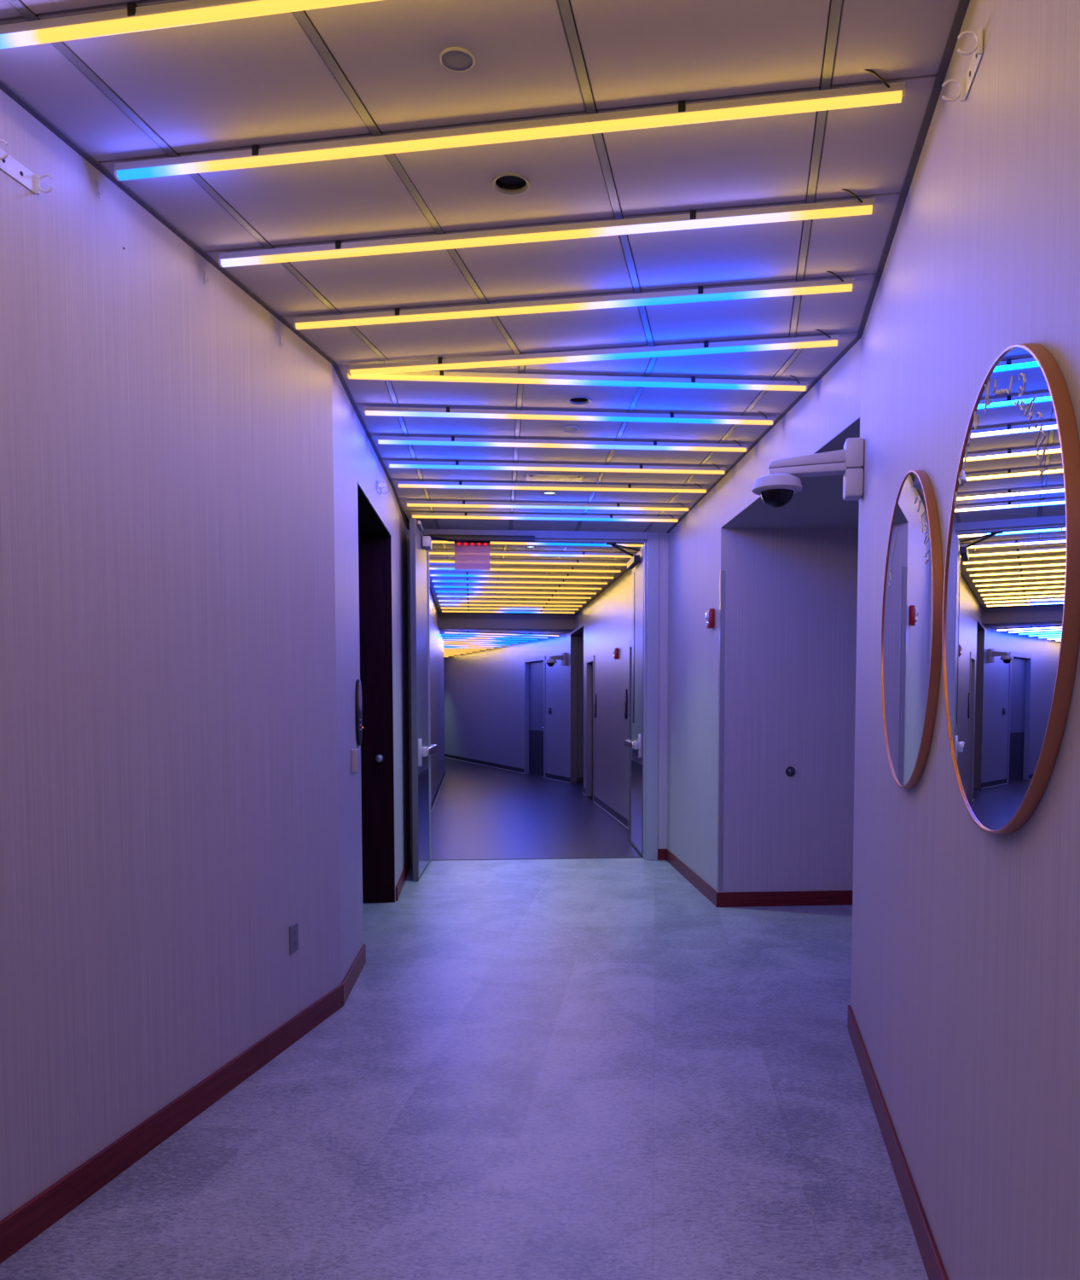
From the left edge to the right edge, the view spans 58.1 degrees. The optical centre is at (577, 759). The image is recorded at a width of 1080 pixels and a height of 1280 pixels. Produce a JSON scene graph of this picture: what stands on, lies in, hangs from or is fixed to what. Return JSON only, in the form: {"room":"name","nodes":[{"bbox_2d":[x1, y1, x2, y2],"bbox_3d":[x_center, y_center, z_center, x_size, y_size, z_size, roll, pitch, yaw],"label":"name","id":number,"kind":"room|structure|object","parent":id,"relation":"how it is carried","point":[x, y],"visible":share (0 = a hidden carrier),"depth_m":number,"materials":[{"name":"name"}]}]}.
{"room":"corridor","nodes":[
{"label":"corridor","id":0,"kind":"room"},
{"bbox_2d":[0,88,340,1221],"bbox_3d":[-1.776,-0.186,1.486,0.121,3.164,6.550,1,3,10],"label":"wall","id":1,"kind":"structure","parent":0,"point":[169,756],"depth_m":3.18,"materials":[{"name":"paint"}]},
{"bbox_2d":[0,139,52,194],"bbox_3d":[-1.485,-1.583,2.595,0.054,0.052,0.171,1,3,10],"label":"bracket","id":2,"kind":"object","parent":1,"relation":"attached to","point":[11,166],"visible":1,"depth_m":2.62,"materials":[{"name":"white plastic"}]},
{"bbox_2d":[0,79,336,364],"bbox_3d":[-1.706,-1.704,1.389,0.022,0.010,6.550,1,3,10],"label":"trim","id":3,"kind":"structure","parent":1,"relation":"attached to","point":[3,87],"depth_m":3.14,"materials":[{"name":"metal"}]},
{"bbox_2d":[0,984,343,1263],"bbox_3d":[-1.710,1.340,1.561,0.014,0.108,6.550,1,3,10],"label":"baseboard","id":4,"kind":"structure","parent":1,"relation":"attached to","point":[37,1215],"depth_m":3.20,"materials":[{"name":"red wood"}]},
{"bbox_2d":[289,923,298,953],"bbox_3d":[-1.245,0.782,4.268,0.011,0.120,0.072,1,3,10],"label":"wall outlet","id":5,"kind":"object","parent":1,"relation":"attached to","point":[293,933],"visible":1,"depth_m":4.26,"materials":[{"name":"plastic"}]},
{"bbox_2d":[331,365,395,984],"bbox_3d":[-1.331,-0.438,5.973,0.120,3.164,2.570,0,3,-5],"label":"wall","id":6,"kind":"structure","parent":0,"point":[355,459],"depth_m":5.10,"materials":[{"name":"paint"}]},
{"bbox_2d":[341,944,366,1006],"bbox_3d":[-1.192,1.136,5.188,0.014,0.108,0.808,0,3,-5],"label":"baseboard","id":7,"kind":"structure","parent":6,"relation":"attached to","point":[351,978],"depth_m":5.13,"materials":[{"name":"red wood"}]},
{"bbox_2d":[350,747,360,773],"bbox_3d":[-1.179,0.002,5.080,0.034,0.127,0.312,0,3,-5],"label":"wall switch","id":8,"kind":"object","parent":6,"relation":"attached to","point":[355,753],"visible":1,"depth_m":5.08,"materials":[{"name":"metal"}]},
{"bbox_2d":[355,679,363,745],"bbox_3d":[-1.214,-0.264,5.402,0.018,0.370,0.179,0,3,-5],"label":"room sign","id":9,"kind":"object","parent":6,"relation":"attached to","point":[359,727],"visible":1,"depth_m":5.36,"materials":[{"name":"black plastic"}]},
{"bbox_2d":[331,362,394,485],"bbox_3d":[-1.260,-1.957,5.894,0.023,0.010,2.570,0,3,-5],"label":"trim","id":10,"kind":"structure","parent":6,"relation":"attached to","point":[335,366],"depth_m":5.47,"materials":[{"name":"metal"}]},
{"bbox_2d":[357,480,391,536],"bbox_3d":[-1.304,-1.605,6.300,0.011,0.012,1.730,0,3,-5],"label":"trim","id":11,"kind":"structure","parent":6,"relation":"attached to","point":[358,483],"depth_m":6.12,"materials":[{"name":"paint"}]},
{"bbox_2d":[357,485,389,535],"bbox_3d":[-1.882,-1.632,6.251,1.138,0.053,1.730,0,3,-5],"label":"ceiling","id":12,"kind":"structure","parent":0,"point":[369,523],"depth_m":6.58,"materials":[{"name":"paint"}]},
{"bbox_2d":[358,534,395,902],"bbox_3d":[-1.921,-0.290,7.186,1.098,2.732,0.012,0,3,-5],"label":"door","id":13,"kind":"structure","parent":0,"point":[375,551],"depth_m":7.21,"materials":[{"name":"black wood"}]},
{"bbox_2d":[391,488,444,885],"bbox_3d":[-2.157,-0.883,13.886,0.123,3.164,13.370,0,3,-6],"label":"wall","id":14,"kind":"structure","parent":0,"point":[399,538],"depth_m":8.39,"materials":[{"name":"paint"}]},
{"bbox_2d":[395,855,410,901],"bbox_3d":[-1.454,0.970,8.137,0.014,0.108,1.600,0,3,-6],"label":"baseboard","id":15,"kind":"structure","parent":14,"relation":"attached to","point":[399,886],"depth_m":7.94,"materials":[{"name":"red wood"}]},
{"bbox_2d":[391,485,439,614],"bbox_3d":[-2.086,-2.402,13.808,0.032,0.010,13.370,0,3,-6],"label":"trim","id":16,"kind":"structure","parent":14,"relation":"attached to","point":[392,486],"depth_m":8.23,"materials":[{"name":"metal"}]},
{"bbox_2d":[409,517,436,880],"bbox_3d":[-1.346,-0.516,8.564,0.134,3.016,0.958,0,3,-3],"label":"door","id":17,"kind":"structure","parent":14,"relation":"in","point":[421,749],"depth_m":8.23,"materials":[{"name":"grey metal"}]},
{"bbox_2d":[418,520,535,550],"bbox_3d":[-0.862,-1.960,8.556,1.005,0.182,0.887,0,3,-5],"label":"door closer","id":18,"kind":"object","parent":17,"relation":"attached to","point":[427,539],"depth_m":8.94,"materials":[{"name":"silver metal"}]},
{"bbox_2d":[430,770,445,810],"bbox_3d":[-2.200,0.590,14.966,0.008,0.100,11.381,0,3,-6],"label":"baseboard","id":19,"kind":"structure","parent":14,"relation":"attached to","point":[444,774],"depth_m":15.92,"materials":[{"name":"black rubber"}]},
{"bbox_2d":[453,541,490,570],"bbox_3d":[-0.995,-1.946,9.192,0.340,0.292,0.039,0,3,-5],"label":"exit sign","id":20,"kind":"object","parent":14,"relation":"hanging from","point":[469,555],"visible":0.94,"depth_m":9.19,"materials":[{"name":"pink plastic"}]},
{"bbox_2d":[438,613,575,629],"bbox_3d":[-1.287,-2.491,17.451,2.598,0.274,0.100,0,3,-6],"label":"trim","id":21,"kind":"structure","parent":14,"relation":"attached to","point":[445,620],"depth_m":17.40,"materials":[{"name":"paint"}]},
{"bbox_2d":[407,522,669,863],"bbox_3d":[-0.375,-0.590,9.205,2.280,3.104,0.172,0,3,-5],"label":"door frame","id":22,"kind":"structure","parent":14,"relation":"attached to","point":[651,540],"depth_m":9.18,"materials":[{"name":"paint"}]},
{"bbox_2d":[624,544,644,856],"bbox_3d":[0.587,-0.586,9.839,0.136,3.012,0.999,0,3,-3],"label":"door","id":23,"kind":"structure","parent":22,"relation":"in","point":[636,743],"depth_m":9.74,"materials":[{"name":"grey metal"}]},
{"bbox_2d":[605,541,639,569],"bbox_3d":[0.504,-2.012,9.549,0.263,0.146,0.876,1,3,18],"label":"door closer","id":24,"kind":"object","parent":23,"relation":"attached to","point":[635,560],"depth_m":9.47,"materials":[{"name":"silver metal"}]},
{"bbox_2d":[0,756,929,1279],"bbox_3d":[-1.945,0.689,14.555,11.537,0.050,33.295,0,3,0],"label":"floor","id":25,"kind":"structure","parent":0,"point":[567,1068],"depth_m":3.56,"materials":[{"name":"plastic"}]},
{"bbox_2d":[431,856,643,861],"bbox_3d":[-0.381,0.953,9.368,2.070,0.004,0.026,0,3,-5],"label":"trim","id":26,"kind":"structure","parent":25,"relation":"on","point":[637,857],"depth_m":9.36,"materials":[{"name":"metal"}]},
{"bbox_2d":[0,0,960,615],"bbox_3d":[-1.101,-2.099,7.939,5.910,0.052,19.400,1,3,10],"label":"ceiling","id":27,"kind":"structure","parent":0,"point":[235,84],"depth_m":3.03,"materials":[{"name":"paint"}]},
{"bbox_2d":[0,0,381,49],"bbox_3d":[-0.365,-1.721,2.124,2.262,0.061,0.079,1,3,10],"label":"tube light","id":28,"kind":"object","parent":27,"relation":"attached to","point":[132,19],"visible":1,"depth_m":2.25,"materials":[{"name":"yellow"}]},
{"bbox_2d":[7,0,842,360],"bbox_3d":[-0.513,-1.701,1.295,1.898,0.006,6.475,1,3,10],"label":"ceiling track","id":29,"kind":"structure","parent":27,"relation":"attached to","point":[565,7],"depth_m":2.81,"materials":[{"name":"metal"}]},
{"bbox_2d":[439,46,475,72],"bbox_3d":[-0.303,-1.761,2.444,0.089,0.007,0.089,1,3,10],"label":"ceiling speaker","id":30,"kind":"object","parent":27,"relation":"attached to","point":[454,59],"visible":1,"depth_m":2.44,"materials":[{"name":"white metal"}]},
{"bbox_2d":[442,609,575,613],"bbox_3d":[-1.167,-2.529,16.482,2.262,0.061,0.080,0,3,-6],"label":"tube light","id":31,"kind":"object","parent":27,"relation":"attached to","point":[443,610],"visible":0.96,"depth_m":16.49,"materials":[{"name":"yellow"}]},
{"bbox_2d":[442,610,574,613],"bbox_3d":[-1.170,-2.511,16.506,2.246,0.022,0.026,0,3,-6],"label":"diffuser","id":32,"kind":"object","parent":31,"relation":"attached to","point":[537,612],"depth_m":16.51,"materials":[{"name":"yellow"}]},
{"bbox_2d":[440,605,578,610],"bbox_3d":[-1.105,-2.496,15.906,2.262,0.061,0.079,0,3,-6],"label":"tube light","id":33,"kind":"object","parent":27,"relation":"attached to","point":[441,607],"visible":0.92,"depth_m":15.92,"materials":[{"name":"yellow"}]},
{"bbox_2d":[441,607,578,610],"bbox_3d":[-1.107,-2.479,15.930,2.246,0.022,0.026,0,3,-6],"label":"diffuser","id":34,"kind":"object","parent":33,"relation":"attached to","point":[531,608],"depth_m":15.94,"materials":[{"name":"yellow"}]},
{"bbox_2d":[114,69,905,180],"bbox_3d":[-0.268,-1.753,2.694,2.262,0.061,0.080,1,3,10],"label":"tube light","id":35,"kind":"object","parent":27,"relation":"attached to","point":[682,113],"visible":1,"depth_m":2.69,"materials":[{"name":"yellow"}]},
{"bbox_2d":[491,172,530,194],"bbox_3d":[-0.207,-1.832,3.025,0.122,0.080,0.122,1,3,10],"label":"recessed light","id":36,"kind":"object","parent":27,"relation":"in","point":[516,189],"visible":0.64,"depth_m":3.06,"materials":[{"name":"metal"}]},
{"bbox_2d":[439,602,582,606],"bbox_3d":[-1.045,-2.466,15.360,2.262,0.061,0.080,0,3,-6],"label":"tube light","id":37,"kind":"object","parent":27,"relation":"attached to","point":[440,603],"visible":0.98,"depth_m":15.37,"materials":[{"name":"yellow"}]},
{"bbox_2d":[440,604,581,606],"bbox_3d":[-1.048,-2.448,15.384,2.246,0.022,0.026,0,3,-6],"label":"diffuser","id":38,"kind":"object","parent":37,"relation":"attached to","point":[530,605],"depth_m":15.40,"materials":[{"name":"yellow"}]},
{"bbox_2d":[437,598,587,603],"bbox_3d":[-0.985,-2.434,14.804,2.262,0.061,0.080,0,3,-6],"label":"tube light","id":39,"kind":"object","parent":27,"relation":"attached to","point":[581,601],"visible":0.99,"depth_m":14.81,"materials":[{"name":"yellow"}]},
{"bbox_2d":[438,599,586,603],"bbox_3d":[-0.987,-2.417,14.828,2.246,0.022,0.026,0,3,-6],"label":"diffuser","id":40,"kind":"object","parent":39,"relation":"attached to","point":[483,601],"depth_m":14.83,"materials":[{"name":"yellow"}]},
{"bbox_2d":[436,593,591,599],"bbox_3d":[-0.918,-2.400,14.189,2.262,0.061,0.079,0,3,-6],"label":"tube light","id":41,"kind":"object","parent":27,"relation":"attached to","point":[586,596],"visible":1,"depth_m":14.20,"materials":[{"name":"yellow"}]},
{"bbox_2d":[436,595,591,599],"bbox_3d":[-0.920,-2.382,14.213,2.246,0.022,0.026,0,3,-6],"label":"diffuser","id":42,"kind":"object","parent":41,"relation":"attached to","point":[502,596],"depth_m":14.22,"materials":[{"name":"yellow"}]},
{"bbox_2d":[435,588,596,594],"bbox_3d":[-0.855,-2.367,13.613,2.262,0.061,0.080,0,3,-6],"label":"tube light","id":43,"kind":"object","parent":27,"relation":"attached to","point":[468,590],"visible":1,"depth_m":13.62,"materials":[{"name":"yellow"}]},
{"bbox_2d":[433,583,601,589],"bbox_3d":[-0.794,-2.336,13.048,2.262,0.061,0.079,0,3,-6],"label":"tube light","id":44,"kind":"object","parent":27,"relation":"attached to","point":[467,585],"visible":1,"depth_m":13.06,"materials":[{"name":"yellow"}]},
{"bbox_2d":[431,578,607,584],"bbox_3d":[-0.731,-2.303,12.472,2.262,0.061,0.080,0,3,-6],"label":"tube light","id":45,"kind":"object","parent":27,"relation":"attached to","point":[465,580],"visible":1,"depth_m":12.48,"materials":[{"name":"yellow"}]},
{"bbox_2d":[430,572,614,578],"bbox_3d":[-0.670,-2.272,11.916,2.262,0.061,0.079,0,3,-6],"label":"tube light","id":46,"kind":"object","parent":27,"relation":"attached to","point":[450,574],"visible":1,"depth_m":11.93,"materials":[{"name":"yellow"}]},
{"bbox_2d":[429,565,621,572],"bbox_3d":[-0.608,-2.240,11.340,2.262,0.061,0.080,0,3,-6],"label":"tube light","id":47,"kind":"object","parent":27,"relation":"attached to","point":[433,567],"visible":0.75,"depth_m":11.37,"materials":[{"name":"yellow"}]},
{"bbox_2d":[429,558,628,565],"bbox_3d":[-0.547,-2.208,10.785,2.262,0.061,0.079,0,3,-6],"label":"tube light","id":48,"kind":"object","parent":27,"relation":"attached to","point":[431,560],"visible":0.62,"depth_m":10.82,"materials":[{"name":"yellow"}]},
{"bbox_2d":[429,560,627,565],"bbox_3d":[-0.550,-2.191,10.809,2.246,0.022,0.026,0,3,-6],"label":"diffuser","id":49,"kind":"object","parent":48,"relation":"attached to","point":[555,562],"depth_m":10.83,"materials":[{"name":"yellow"}]},
{"bbox_2d":[429,550,636,558],"bbox_3d":[-0.484,-2.175,10.199,2.262,0.061,0.080,0,3,-6],"label":"tube light","id":50,"kind":"object","parent":27,"relation":"attached to","point":[431,552],"visible":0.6,"depth_m":10.23,"materials":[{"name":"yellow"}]},
{"bbox_2d":[442,543,626,615],"bbox_3d":[-0.793,-2.376,13.298,1.884,0.006,8.364,0,3,-6],"label":"trim","id":51,"kind":"structure","parent":27,"relation":"attached to","point":[444,544],"depth_m":11.38,"materials":[{"name":"metal"}]},
{"bbox_2d":[411,512,678,522],"bbox_3d":[-0.263,-2.064,8.215,2.262,0.061,0.080,0,3,-5],"label":"tube light","id":52,"kind":"object","parent":27,"relation":"attached to","point":[441,515],"visible":1,"depth_m":8.23,"materials":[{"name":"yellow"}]},
{"bbox_2d":[412,515,677,522],"bbox_3d":[-0.265,-2.046,8.239,2.246,0.022,0.026,0,3,-5],"label":"diffuser","id":53,"kind":"object","parent":52,"relation":"attached to","point":[607,518],"depth_m":8.24,"materials":[{"name":"yellow"}]},
{"bbox_2d":[218,188,875,267],"bbox_3d":[-0.169,-1.786,3.270,2.262,0.061,0.080,1,3,10],"label":"tube light","id":54,"kind":"object","parent":27,"relation":"attached to","point":[859,206],"visible":1,"depth_m":3.27,"materials":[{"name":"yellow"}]},
{"bbox_2d":[406,500,689,511],"bbox_3d":[-0.224,-2.037,7.742,2.262,0.061,0.079,0,3,-5],"label":"tube light","id":55,"kind":"object","parent":27,"relation":"attached to","point":[409,503],"visible":1,"depth_m":7.75,"materials":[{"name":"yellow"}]},
{"bbox_2d":[407,503,688,511],"bbox_3d":[-0.226,-2.019,7.766,2.246,0.022,0.026,0,3,-5],"label":"diffuser","id":56,"kind":"object","parent":55,"relation":"attached to","point":[566,506],"depth_m":7.77,"materials":[{"name":"yellow"}]},
{"bbox_2d":[489,541,611,546],"bbox_3d":[-0.251,-2.132,9.428,1.188,0.061,0.205,0,3,-6],"label":"tube light","id":57,"kind":"object","parent":27,"relation":"attached to","point":[580,544],"depth_m":9.52,"materials":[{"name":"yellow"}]},
{"bbox_2d":[397,480,707,493],"bbox_3d":[-0.170,-1.999,7.072,2.262,0.061,0.079,0,3,-5],"label":"tube light","id":58,"kind":"object","parent":27,"relation":"attached to","point":[461,485],"visible":1,"depth_m":7.08,"materials":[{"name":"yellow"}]},
{"bbox_2d":[525,473,584,482],"bbox_3d":[-0.162,-2.012,6.938,0.410,0.010,0.200,0,3,-5],"label":"plate","id":59,"kind":"object","parent":27,"relation":"attached to","point":[530,477],"visible":1,"depth_m":6.93,"materials":[{"name":"white metal"}]},
{"bbox_2d":[388,460,725,474],"bbox_3d":[-0.122,-1.967,6.490,2.262,0.061,0.080,0,3,-5],"label":"tube light","id":60,"kind":"object","parent":27,"relation":"attached to","point":[408,464],"visible":1,"depth_m":6.50,"materials":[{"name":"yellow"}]},
{"bbox_2d":[377,436,747,452],"bbox_3d":[-0.075,-1.934,5.907,2.262,0.061,0.079,0,3,-5],"label":"tube light","id":61,"kind":"object","parent":27,"relation":"attached to","point":[381,439],"visible":1,"depth_m":5.92,"materials":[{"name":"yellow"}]},
{"bbox_2d":[363,406,773,424],"bbox_3d":[-0.028,-1.901,5.329,2.262,0.061,0.080,0,3,-5],"label":"tube light","id":62,"kind":"object","parent":27,"relation":"attached to","point":[368,410],"visible":1,"depth_m":5.34,"materials":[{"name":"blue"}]},
{"bbox_2d":[293,271,855,330],"bbox_3d":[-0.070,-1.818,3.849,2.262,0.061,0.079,1,3,10],"label":"tube light","id":63,"kind":"object","parent":27,"relation":"attached to","point":[701,294],"visible":1,"depth_m":3.85,"materials":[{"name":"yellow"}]},
{"bbox_2d":[346,368,808,391],"bbox_3d":[0.020,-1.868,4.742,2.262,0.061,0.079,0,3,-5],"label":"tube light","id":64,"kind":"object","parent":27,"relation":"attached to","point":[441,375],"visible":0.97,"depth_m":4.76,"materials":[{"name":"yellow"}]},
{"bbox_2d":[567,396,591,404],"bbox_3d":[0.009,-1.953,5.177,0.127,0.080,0.127,0,3,-5],"label":"recessed light","id":65,"kind":"object","parent":27,"relation":"in","point":[572,400],"visible":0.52,"depth_m":5.22,"materials":[{"name":"metal"}]},
{"bbox_2d":[378,348,803,532],"bbox_3d":[-0.134,-2.004,6.691,1.949,0.006,4.938,0,3,-5],"label":"trim","id":66,"kind":"structure","parent":27,"relation":"attached to","point":[798,351],"depth_m":5.69,"materials":[{"name":"metal"}]},
{"bbox_2d":[348,329,839,375],"bbox_3d":[0.025,-1.850,4.412,2.262,0.061,0.079,1,3,10],"label":"tube light","id":67,"kind":"object","parent":27,"relation":"attached to","point":[706,347],"visible":1,"depth_m":4.41,"materials":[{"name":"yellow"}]},
{"bbox_2d":[616,542,644,546],"bbox_3d":[0.511,-2.136,9.504,0.274,0.061,0.218,0,3,-6],"label":"tube light","id":68,"kind":"object","parent":27,"relation":"attached to","point":[626,544],"depth_m":9.61,"materials":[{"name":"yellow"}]},
{"bbox_2d":[439,628,573,638],"bbox_3d":[-4.227,-2.704,23.308,3.991,0.020,13.848,-1,3,-22],"label":"ceiling","id":69,"kind":"structure","parent":0,"point":[557,631],"depth_m":18.07,"materials":[{"name":"paint"}]},
{"bbox_2d":[443,644,502,646],"bbox_3d":[-2.769,-2.579,21.723,2.262,0.061,0.080,-1,3,-22],"label":"tube light","id":70,"kind":"object","parent":69,"relation":"attached to","point":[469,645],"visible":0.46,"depth_m":21.89,"materials":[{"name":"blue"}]},
{"bbox_2d":[443,645,501,646],"bbox_3d":[-2.778,-2.562,21.746,2.246,0.022,0.026,-1,3,-22],"label":"diffuser","id":71,"kind":"object","parent":70,"relation":"attached to","point":[444,645],"depth_m":21.95,"materials":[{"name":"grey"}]},
{"bbox_2d":[443,642,510,645],"bbox_3d":[-2.541,-2.547,21.148,2.262,0.061,0.079,-1,3,-22],"label":"tube light","id":72,"kind":"object","parent":69,"relation":"attached to","point":[472,643],"visible":0.55,"depth_m":21.30,"materials":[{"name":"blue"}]},
{"bbox_2d":[443,640,518,644],"bbox_3d":[-2.312,-2.514,20.572,2.262,0.061,0.079,-1,3,-22],"label":"tube light","id":73,"kind":"object","parent":69,"relation":"attached to","point":[445,641],"visible":0.63,"depth_m":20.69,"materials":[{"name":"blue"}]},
{"bbox_2d":[442,638,528,642],"bbox_3d":[-2.084,-2.482,19.997,2.262,0.061,0.080,-1,3,-22],"label":"tube light","id":74,"kind":"object","parent":69,"relation":"attached to","point":[456,639],"visible":0.67,"depth_m":20.09,"materials":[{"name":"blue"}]},
{"bbox_2d":[442,635,538,639],"bbox_3d":[-1.855,-2.450,19.422,2.262,0.061,0.079,-1,3,-22],"label":"tube light","id":75,"kind":"object","parent":69,"relation":"attached to","point":[443,637],"visible":0.81,"depth_m":19.45,"materials":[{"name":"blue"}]},
{"bbox_2d":[441,633,548,638],"bbox_3d":[-1.627,-2.417,18.846,2.262,0.061,0.080,-1,3,-22],"label":"tube light","id":76,"kind":"object","parent":69,"relation":"attached to","point":[442,634],"visible":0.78,"depth_m":18.88,"materials":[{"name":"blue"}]},
{"bbox_2d":[443,630,559,636],"bbox_3d":[-1.398,-2.385,18.271,2.262,0.061,0.079,-1,3,-22],"label":"tube light","id":77,"kind":"object","parent":69,"relation":"attached to","point":[445,631],"visible":1,"depth_m":18.27,"materials":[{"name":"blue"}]},
{"bbox_2d":[443,632,570,777],"bbox_3d":[-2.428,-1.348,24.410,0.124,2.910,12.760,-1,3,-22],"label":"wall","id":78,"kind":"structure","parent":0,"point":[484,689],"depth_m":22.44,"materials":[{"name":"paint"}]},
{"bbox_2d":[444,753,523,773],"bbox_3d":[-2.998,-0.017,25.750,0.008,0.100,9.990,-1,3,-22],"label":"baseboard","id":79,"kind":"structure","parent":78,"relation":"attached to","point":[498,765],"depth_m":23.80,"materials":[{"name":"black rubber"}]},
{"bbox_2d":[523,655,546,777],"bbox_3d":[-0.853,-0.912,20.432,0.130,2.485,1.340,-1,3,-22],"label":"door","id":80,"kind":"structure","parent":78,"relation":"in","point":[534,667],"depth_m":20.62,"materials":[{"name":"metal"}]},
{"bbox_2d":[545,652,566,666],"bbox_3d":[-0.411,-1.913,18.519,0.469,0.276,0.216,-3,4,-42],"label":"dome camera","id":81,"kind":"object","parent":78,"relation":"attached to","point":[551,660],"visible":1,"depth_m":18.49,"materials":[{"name":"white plastic"}]},
{"bbox_2d":[545,773,570,782],"bbox_3d":[-0.394,0.352,19.193,0.008,0.100,1.400,-1,3,-22],"label":"baseboard","id":82,"kind":"structure","parent":78,"relation":"attached to","point":[547,775],"depth_m":19.15,"materials":[{"name":"black rubber"}]},
{"bbox_2d":[576,634,583,777],"bbox_3d":[0.507,-0.972,18.619,1.298,2.810,0.120,0,3,-6],"label":"wall","id":83,"kind":"structure","parent":0,"point":[579,637],"depth_m":18.51,"materials":[{"name":"paint"}]},
{"bbox_2d":[570,569,632,819],"bbox_3d":[0.425,-0.884,13.901,0.122,3.164,9.197,0,3,-6],"label":"wall","id":84,"kind":"structure","parent":0,"point":[606,622],"depth_m":13.36,"materials":[{"name":"paint"}]},
{"bbox_2d":[586,655,594,801],"bbox_3d":[0.258,-0.507,15.374,0.130,2.245,1.010,0,3,-6],"label":"door","id":85,"kind":"structure","parent":84,"relation":"in","point":[590,660],"depth_m":15.77,"materials":[{"name":"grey wood"}]},
{"bbox_2d":[574,569,628,615],"bbox_3d":[0.354,-2.402,13.808,0.026,0.010,9.197,0,3,-6],"label":"trim","id":86,"kind":"structure","parent":84,"relation":"attached to","point":[625,571],"depth_m":13.66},
{"bbox_2d":[594,795,628,827],"bbox_3d":[0.437,0.685,13.284,0.008,0.100,3.280,0,3,-6],"label":"baseboard","id":87,"kind":"structure","parent":84,"relation":"attached to","point":[604,805],"depth_m":13.01,"materials":[{"name":"black rubber"}]},
{"bbox_2d":[628,639,632,829],"bbox_3d":[0.729,-0.263,11.046,0.130,2.245,1.090,0,3,-6],"label":"door","id":88,"kind":"structure","parent":84,"relation":"in","point":[630,641],"depth_m":11.51,"materials":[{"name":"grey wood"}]},
{"bbox_2d":[667,337,861,892],"bbox_3d":[1.113,-0.485,6.814,0.121,3.164,4.905,0,3,-5],"label":"wall","id":89,"kind":"structure","parent":0,"point":[702,555],"depth_m":7.29,"materials":[{"name":"paint"}]},
{"bbox_2d":[665,849,717,906],"bbox_3d":[0.937,0.965,8.238,0.014,0.108,2.205,0,3,-5],"label":"baseboard","id":90,"kind":"structure","parent":89,"relation":"attached to","point":[706,889],"depth_m":8.02,"materials":[{"name":"red wood"}]},
{"bbox_2d":[704,608,715,628],"bbox_3d":[0.985,-1.056,7.256,0.057,0.140,0.116,0,3,-5],"label":"fire alarm","id":91,"kind":"object","parent":89,"relation":"attached to","point":[710,614],"visible":1,"depth_m":7.21,"materials":[{"name":"red plastic"}]},
{"bbox_2d":[666,337,861,533],"bbox_3d":[1.042,-2.004,6.723,0.024,0.010,4.905,0,3,-5],"label":"trim","id":92,"kind":"structure","parent":89,"relation":"attached to","point":[856,340],"depth_m":5.46,"materials":[{"name":"metal"}]},
{"bbox_2d":[721,417,860,529],"bbox_3d":[1.910,-1.629,5.782,1.549,0.053,2.850,0,3,-5],"label":"ceiling","id":93,"kind":"structure","parent":0,"point":[820,504],"depth_m":6.35,"materials":[{"name":"paint"}]},
{"bbox_2d":[734,528,858,892],"bbox_3d":[1.811,-0.303,7.190,1.330,2.758,0.120,0,3,-5],"label":"wall","id":94,"kind":"structure","parent":0,"point":[796,625],"depth_m":7.11,"materials":[{"name":"paint"}]},
{"bbox_2d":[716,890,852,907],"bbox_3d":[1.750,1.023,7.192,1.464,0.108,0.014,0,3,-5],"label":"baseboard","id":95,"kind":"structure","parent":94,"relation":"attached to","point":[845,897],"depth_m":7.17,"materials":[{"name":"red wood"}]},
{"bbox_2d":[850,0,1079,1279],"bbox_3d":[0.755,-0.164,1.096,0.121,3.164,6.629,1,3,10],"label":"wall","id":96,"kind":"structure","parent":0,"point":[965,996],"depth_m":2.15,"materials":[{"name":"paint"}]},
{"bbox_2d":[751,437,864,507],"bbox_3d":[0.998,-1.241,4.225,0.469,0.276,0.216,1,3,10],"label":"dome camera","id":97,"kind":"object","parent":96,"relation":"attached to","point":[776,489],"visible":1,"depth_m":4.17,"materials":[{"name":"white plastic"}]},
{"bbox_2d":[847,1005,948,1279],"bbox_3d":[0.689,1.361,1.193,0.014,0.108,6.629,1,3,10],"label":"baseboard","id":98,"kind":"structure","parent":96,"relation":"attached to","point":[935,1270],"depth_m":2.98,"materials":[{"name":"red wood"}]},
{"bbox_2d":[881,470,942,788],"bbox_3d":[0.995,-0.385,2.933,0.025,0.940,0.940,1,3,10],"label":"round mirror","id":99,"kind":"object","parent":96,"relation":"attached to","point":[912,619],"visible":1,"depth_m":2.80,"materials":[{"name":"brown mirror"}]},
{"bbox_2d":[856,0,970,337],"bbox_3d":[0.685,-1.683,1.023,0.022,0.010,6.629,1,3,10],"label":"trim","id":100,"kind":"structure","parent":96,"relation":"attached to","point":[962,7],"depth_m":2.80,"materials":[{"name":"metal"}]},
{"bbox_2d":[942,28,983,101],"bbox_3d":[0.864,-1.557,2.184,0.054,0.052,0.171,1,3,10],"label":"bracket","id":101,"kind":"object","parent":96,"relation":"attached to","point":[966,82],"visible":1,"depth_m":2.18,"materials":[{"name":"white plastic"}]},
{"bbox_2d":[942,343,1079,833],"bbox_3d":[0.818,-0.315,1.895,0.025,0.916,0.916,1,3,10],"label":"round mirror","id":102,"kind":"object","parent":96,"relation":"attached to","point":[1011,603],"visible":1,"depth_m":1.75,"materials":[{"name":"brown mirror"}]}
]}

